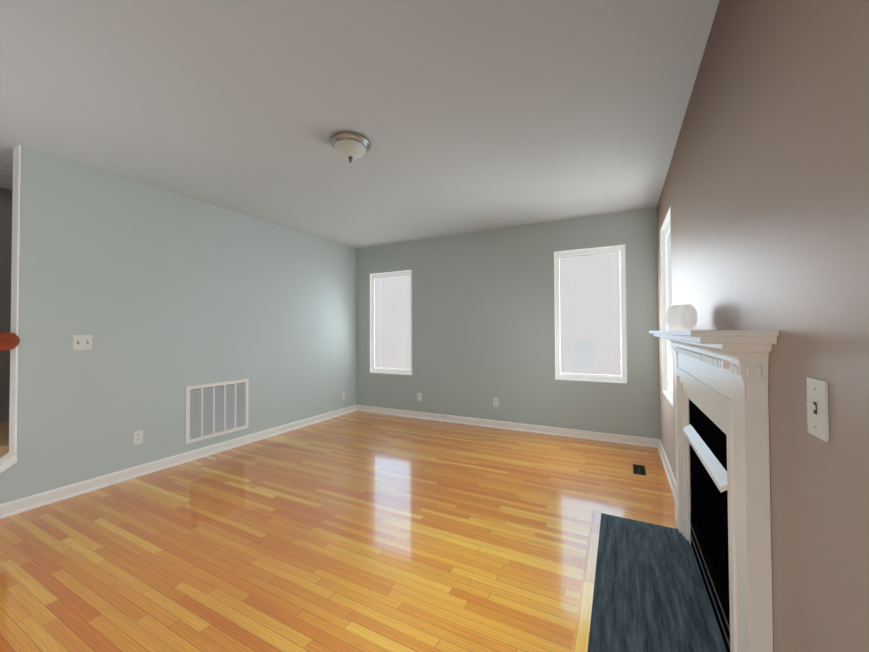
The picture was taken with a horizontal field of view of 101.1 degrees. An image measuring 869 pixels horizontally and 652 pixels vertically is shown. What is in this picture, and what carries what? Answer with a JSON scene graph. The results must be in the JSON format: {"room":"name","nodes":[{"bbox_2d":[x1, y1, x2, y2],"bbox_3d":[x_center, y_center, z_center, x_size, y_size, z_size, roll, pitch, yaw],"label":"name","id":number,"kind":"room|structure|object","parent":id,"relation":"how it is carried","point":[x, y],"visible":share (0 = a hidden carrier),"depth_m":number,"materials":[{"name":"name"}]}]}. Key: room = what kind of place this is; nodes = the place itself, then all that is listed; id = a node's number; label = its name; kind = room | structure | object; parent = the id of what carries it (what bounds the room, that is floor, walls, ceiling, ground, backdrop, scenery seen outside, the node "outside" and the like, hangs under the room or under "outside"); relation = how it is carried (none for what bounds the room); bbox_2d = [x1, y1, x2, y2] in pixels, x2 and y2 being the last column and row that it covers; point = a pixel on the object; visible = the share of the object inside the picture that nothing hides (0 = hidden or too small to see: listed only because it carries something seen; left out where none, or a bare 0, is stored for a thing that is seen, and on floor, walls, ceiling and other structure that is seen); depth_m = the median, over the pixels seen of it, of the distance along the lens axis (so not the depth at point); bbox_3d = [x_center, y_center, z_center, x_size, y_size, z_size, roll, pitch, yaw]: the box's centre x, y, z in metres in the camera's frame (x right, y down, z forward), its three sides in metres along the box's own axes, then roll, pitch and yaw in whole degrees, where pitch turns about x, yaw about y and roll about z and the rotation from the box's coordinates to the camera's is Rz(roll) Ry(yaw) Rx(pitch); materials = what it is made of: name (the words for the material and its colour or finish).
{"room":"living room","nodes":[
{"label":"living room","id":0,"kind":"room"},
{"bbox_2d":[0,420,8,457],"bbox_3d":[-2.991,1.151,4.288,1.172,0.475,3.738,-1,-1,27],"label":"floor","id":1,"kind":"structure","parent":0,"point":[4,437],"depth_m":2.86,"materials":[{"name":"brown wood"}]},
{"bbox_2d":[0,188,12,420],"bbox_3d":[-4.235,0.029,3.343,0.140,2.700,7.387,-1,-1,27],"label":"wall","id":2,"kind":"structure","parent":0,"point":[5,249],"depth_m":3.43,"materials":[{"name":"grey paint"}]},
{"bbox_2d":[0,462,16,503],"bbox_3d":[-3.225,1.173,2.399,0.120,0.372,0.531,-1,-1,27],"label":"wall","id":3,"kind":"structure","parent":0,"point":[8,484],"depth_m":2.57,"materials":[{"name":"grey paint"}]},
{"bbox_2d":[16,145,355,499],"bbox_3d":[-2.237,0.035,4.335,0.120,2.700,3.788,-1,-1,27],"label":"wall","id":4,"kind":"structure","parent":0,"point":[164,298],"depth_m":3.36,"materials":[{"name":"grey paint"}]},
{"bbox_2d":[0,452,16,472],"bbox_3d":[-3.244,1.144,2.362,0.144,0.430,0.613,-1,-1,27],"label":"trim","id":5,"kind":"structure","parent":4,"relation":"attached to","point":[8,460],"depth_m":2.58,"materials":[{"name":"white paint"}]},
{"bbox_2d":[0,332,19,351],"bbox_3d":[-3.545,0.352,2.701,1.027,0.614,0.334,-1,-1,27],"label":"stair handrail","id":6,"kind":"object","parent":4,"relation":"attached to","point":[9,340],"visible":0.96,"depth_m":2.56,"materials":[{"name":"brown wood"}]},
{"bbox_2d":[9,145,20,453],"bbox_3d":[-3.114,-0.203,2.652,0.124,2.269,0.010,-1,-1,27],"label":"trim","id":7,"kind":"structure","parent":4,"relation":"attached to","point":[14,297],"depth_m":2.64,"materials":[{"name":"white paint"}]},
{"bbox_2d":[73,335,91,349],"bbox_3d":[-2.883,0.134,2.933,0.020,0.122,0.118,-1,-1,27],"label":"double light switch","id":8,"kind":"object","parent":4,"relation":"attached to","point":[82,342],"visible":1,"depth_m":2.93,"materials":[{"name":"white plastic"}]},
{"bbox_2d":[133,430,142,444],"bbox_3d":[-2.707,1.019,3.264,0.008,0.116,0.072,-1,-1,27],"label":"electrical outlet","id":9,"kind":"object","parent":4,"relation":"attached to","point":[137,437],"visible":1,"depth_m":3.26,"materials":[{"name":"white plastic"}]},
{"bbox_2d":[0,405,355,518],"bbox_3d":[-2.221,1.336,4.176,0.028,0.095,3.951,-1,-1,27],"label":"baseboard","id":10,"kind":"structure","parent":4,"relation":"attached to","point":[17,506],"depth_m":3.29,"materials":[{"name":"white paint"}]},
{"bbox_2d":[185,379,248,443],"bbox_3d":[-2.363,0.911,3.926,0.012,0.578,0.685,-1,-1,27],"label":"air vent","id":11,"kind":"object","parent":4,"relation":"in","point":[216,409],"visible":1,"depth_m":3.89,"materials":[{"name":"white metal"}]},
{"bbox_2d":[0,411,677,651],"bbox_3d":[-1.671,1.394,1.998,5.899,0.104,7.667,-1,-1,27],"label":"floor","id":12,"kind":"structure","parent":0,"point":[357,531],"depth_m":2.19,"materials":[{"name":"brown wood"}]},
{"bbox_2d":[632,464,646,475],"bbox_3d":[1.925,1.349,3.359,0.105,0.005,0.265,-1,-1,27],"label":"floor vent","id":13,"kind":"object","parent":12,"relation":"in","point":[639,469],"visible":1,"depth_m":3.35,"materials":[{"name":"brown metal"}]},
{"bbox_2d":[588,513,726,651],"bbox_3d":[1.090,1.325,1.790,0.520,0.010,1.435,-1,-1,27],"label":"hearth","id":14,"kind":"object","parent":12,"relation":"on","point":[650,594],"visible":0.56,"depth_m":1.75,"materials":[{"name":"grey stone"}]},
{"bbox_2d":[649,330,778,651],"bbox_3d":[1.260,0.670,1.787,0.200,1.296,1.729,-1,-1,27],"label":"fireplace mantel","id":15,"kind":"object","parent":14,"relation":"on","point":[722,512],"visible":1,"depth_m":1.21,"materials":[{"name":"white paint"}]},
{"bbox_2d":[666,304,697,329],"bbox_3d":[1.279,-0.044,1.848,0.132,0.132,0.088,0,-1,-25],"label":"vase","id":16,"kind":"object","parent":15,"relation":"on","point":[682,317],"visible":1,"depth_m":1.81,"materials":[{"name":"white ceramic"}]},
{"bbox_2d":[0,0,719,248],"bbox_3d":[-1.684,-1.404,2.042,5.899,0.100,7.667,-1,-1,27],"label":"ceiling","id":17,"kind":"structure","parent":0,"point":[467,116],"depth_m":2.17,"materials":[{"name":"grey paint"}]},
{"bbox_2d":[330,131,369,162],"bbox_3d":[-0.615,-1.271,2.615,0.288,0.156,0.288,-1,-1,27],"label":"lamp","id":18,"kind":"object","parent":17,"relation":"attached to","point":[350,146],"visible":1,"depth_m":2.54,"materials":[{"name":"white glass"}]},
{"bbox_2d":[356,207,659,438],"bbox_3d":[0.052,0.042,5.362,5.899,2.700,0.140,-1,-1,27],"label":"wall","id":19,"kind":"structure","parent":0,"point":[483,324],"depth_m":4.79,"materials":[{"name":"grey paint"}]},
{"bbox_2d":[370,270,411,374],"bbox_3d":[-0.674,-0.050,5.734,0.800,1.622,0.140,-1,-1,27],"label":"window","id":20,"kind":"structure","parent":19,"relation":"in","point":[372,333],"depth_m":5.83,"materials":[{"name":"white paint"}]},
{"bbox_2d":[374,274,409,369],"bbox_3d":[-0.680,-0.054,5.722,0.684,1.498,0.026,-1,-1,27],"label":"window blind","id":21,"kind":"object","parent":20,"relation":"attached to","point":[392,321],"visible":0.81,"depth_m":5.71,"materials":[{"name":"white paint"}]},
{"bbox_2d":[417,393,421,400],"bbox_3d":[-0.228,1.072,5.409,0.072,0.116,0.008,-1,-1,27],"label":"electrical outlet","id":22,"kind":"object","parent":19,"relation":"attached to","point":[419,396],"visible":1,"depth_m":5.41,"materials":[{"name":"white plastic"}]},
{"bbox_2d":[493,398,498,406],"bbox_3d":[0.834,1.040,4.860,0.072,0.116,0.008,-1,-1,27],"label":"electrical outlet","id":23,"kind":"object","parent":19,"relation":"attached to","point":[495,402],"visible":1,"depth_m":4.86,"materials":[{"name":"white plastic"}]},
{"bbox_2d":[356,405,655,447],"bbox_3d":[0.600,1.335,4.967,4.311,0.095,0.028,-1,-1,27],"label":"baseboard","id":24,"kind":"structure","parent":19,"relation":"attached to","point":[590,435],"depth_m":4.68,"materials":[{"name":"white paint"}]},
{"bbox_2d":[554,244,626,383],"bbox_3d":[1.905,-0.137,4.399,0.800,1.620,0.140,-1,-1,27],"label":"window","id":25,"kind":"structure","parent":19,"relation":"in","point":[623,377],"depth_m":4.34,"materials":[{"name":"white paint"}]},
{"bbox_2d":[559,251,620,376],"bbox_3d":[1.899,-0.141,4.388,0.684,1.496,0.026,-1,-1,27],"label":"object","id":26,"kind":"object","parent":25,"relation":"attached to","point":[590,326],"visible":1,"depth_m":4.38,"materials":[{"name":"white paint"}]},
{"bbox_2d":[657,0,868,651],"bbox_3d":[0.847,-0.037,0.635,0.140,2.700,7.527,-1,-1,27],"label":"wall","id":27,"kind":"structure","parent":0,"point":[764,196],"depth_m":0.89,"materials":[{"name":"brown paint"}]},
{"bbox_2d":[660,208,672,406],"bbox_3d":[2.229,-0.162,3.318,0.140,1.678,0.820,-1,-1,27],"label":"window","id":28,"kind":"structure","parent":27,"relation":"in","point":[667,391],"depth_m":3.68,"materials":[{"name":"white paint"}]},
{"bbox_2d":[666,226,672,390],"bbox_3d":[2.217,-0.166,3.324,0.026,1.554,0.704,-1,-1,27],"label":"window blind","id":29,"kind":"object","parent":28,"relation":"attached to","point":[670,386],"visible":0.21,"depth_m":3.51,"materials":[{"name":"white paint"}]},
{"bbox_2d":[656,439,676,499],"bbox_3d":[2.094,1.300,3.195,0.028,0.095,1.728,-1,-1,27],"label":"baseboard","id":30,"kind":"structure","parent":27,"relation":"attached to","point":[670,476],"depth_m":3.26,"materials":[{"name":"white paint"}]},
{"bbox_2d":[806,377,828,441],"bbox_3d":[0.844,0.182,0.796,0.020,0.128,0.082,-1,-1,27],"label":"light switch","id":31,"kind":"object","parent":27,"relation":"attached to","point":[817,410],"visible":1,"depth_m":0.78,"materials":[{"name":"white plastic"}]}
]}

